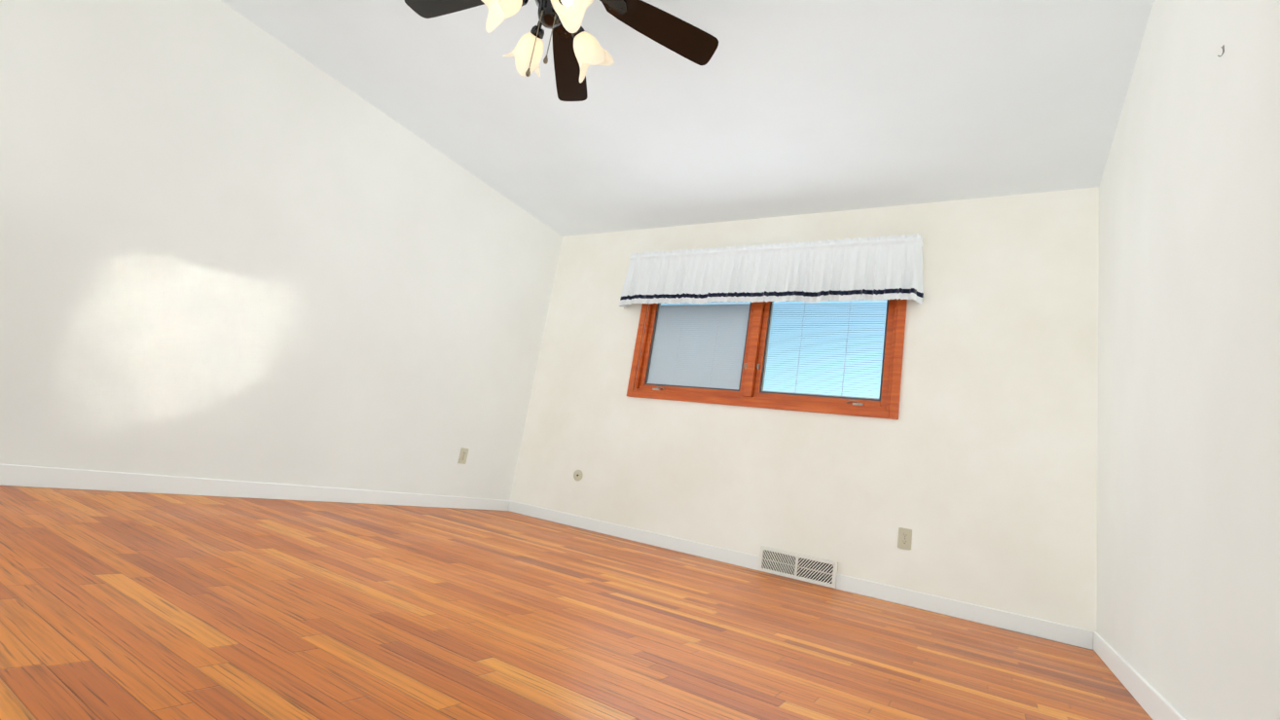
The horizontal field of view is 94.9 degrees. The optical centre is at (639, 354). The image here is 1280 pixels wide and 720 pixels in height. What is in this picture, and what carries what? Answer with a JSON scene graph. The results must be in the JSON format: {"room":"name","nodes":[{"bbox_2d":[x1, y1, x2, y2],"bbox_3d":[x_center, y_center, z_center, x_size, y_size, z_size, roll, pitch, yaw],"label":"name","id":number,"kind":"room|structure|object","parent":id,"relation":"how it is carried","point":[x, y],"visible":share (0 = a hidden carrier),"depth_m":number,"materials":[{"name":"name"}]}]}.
{"room":"empty bedroom","nodes":[
{"label":"empty bedroom","id":0,"kind":"room"},
{"bbox_2d":[0,0,562,500],"bbox_3d":[-2.212,-0.529,3.055,0.150,2.440,5.000,2,-14,32],"label":"wall","id":1,"kind":"structure","parent":0,"point":[236,245],"depth_m":3.08,"materials":[{"name":"paint"}]},
{"bbox_2d":[0,463,510,511],"bbox_3d":[-2.333,0.611,2.777,0.013,0.085,5.000,2,-14,32],"label":"baseboard","id":2,"kind":"structure","parent":1,"relation":"attached to","point":[13,475],"depth_m":3.00,"materials":[{"name":"white wood"}]},
{"bbox_2d":[458,447,468,464],"bbox_3d":[-1.327,0.765,4.417,0.008,0.115,0.070,2,-14,32],"label":"electrical outlet","id":3,"kind":"object","parent":1,"relation":"attached to","point":[462,456],"visible":1,"depth_m":4.41,"materials":[{"name":"beige plastic"}]},
{"bbox_2d":[0,485,1152,719],"bbox_3d":[-0.718,0.775,1.746,4.154,0.120,5.300,2,-14,32],"label":"floor","id":4,"kind":"structure","parent":0,"point":[134,606],"depth_m":1.63,"materials":[{"name":"brown wood"}]},
{"bbox_2d":[220,0,1154,236],"bbox_3d":[-0.304,-1.699,2.259,4.154,0.120,5.300,2,-14,32],"label":"ceiling","id":5,"kind":"structure","parent":0,"point":[774,108],"depth_m":3.10,"materials":[{"name":"paint"}]},
{"bbox_2d":[403,0,718,101],"bbox_3d":[-0.352,-1.310,2.156,1.260,0.689,1.234,2,-14,32],"label":"fan","id":6,"kind":"object","parent":5,"relation":"hanging from","point":[578,50],"visible":1,"depth_m":2.29,"materials":[{"name":"brown wood"}]},
{"bbox_2d":[510,186,1098,631],"bbox_3d":[0.781,0.195,4.131,4.154,2.440,0.150,2,-14,32],"label":"wall","id":7,"kind":"structure","parent":0,"point":[973,467],"depth_m":3.52,"materials":[{"name":"paint"}]},
{"bbox_2d":[573,470,582,480],"bbox_3d":[-0.484,0.944,4.571,0.086,0.086,0.010,2,-14,32],"label":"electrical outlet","id":8,"kind":"object","parent":7,"relation":"attached to","point":[577,475],"visible":1,"depth_m":4.57,"materials":[{"name":"beige plastic"}]},
{"bbox_2d":[626,298,907,419],"bbox_3d":[0.817,-0.075,4.146,1.932,0.920,0.108,2,-14,32],"label":"window unit","id":9,"kind":"structure","parent":7,"relation":"in","point":[721,327],"depth_m":4.17,"materials":[{"name":"brown wood"}]},
{"bbox_2d":[619,233,923,308],"bbox_3d":[0.811,-0.557,4.174,2.193,0.450,0.128,2,-14,32],"label":"valance","id":10,"kind":"object","parent":7,"relation":"attached to","point":[873,269],"visible":1,"depth_m":4.03,"materials":[{"name":"white fabric"}]},
{"bbox_2d":[757,546,838,588],"bbox_3d":[0.950,1.288,3.565,0.470,0.148,0.032,2,-14,32],"label":"air vent","id":11,"kind":"object","parent":7,"relation":"attached to","point":[802,567],"visible":1,"depth_m":3.55,"materials":[{"name":"white metal"}]},
{"bbox_2d":[508,500,1093,650],"bbox_3d":[0.549,1.312,3.828,3.828,0.085,0.013,2,-14,32],"label":"baseboard","id":12,"kind":"structure","parent":7,"relation":"attached to","point":[1050,631],"depth_m":3.33,"materials":[{"name":"white wood"}]},
{"bbox_2d":[897,527,912,550],"bbox_3d":[1.502,1.048,3.334,0.070,0.115,0.008,2,-14,32],"label":"electrical outlet","id":13,"kind":"object","parent":7,"relation":"attached to","point":[904,539],"visible":1,"depth_m":3.33,"materials":[{"name":"beige plastic"}]},
{"bbox_2d":[1096,0,1279,719],"bbox_3d":[1.191,-0.396,0.950,0.150,2.440,5.000,2,-14,32],"label":"wall","id":14,"kind":"structure","parent":0,"point":[1188,617],"depth_m":1.53,"materials":[{"name":"paint"}]},
{"bbox_2d":[1093,631,1186,719],"bbox_3d":[0.931,0.740,0.757,0.013,0.085,5.000,2,-14,32],"label":"baseboard","id":15,"kind":"structure","parent":14,"relation":"attached to","point":[1152,702],"depth_m":1.95,"materials":[{"name":"white wood"}]}
]}

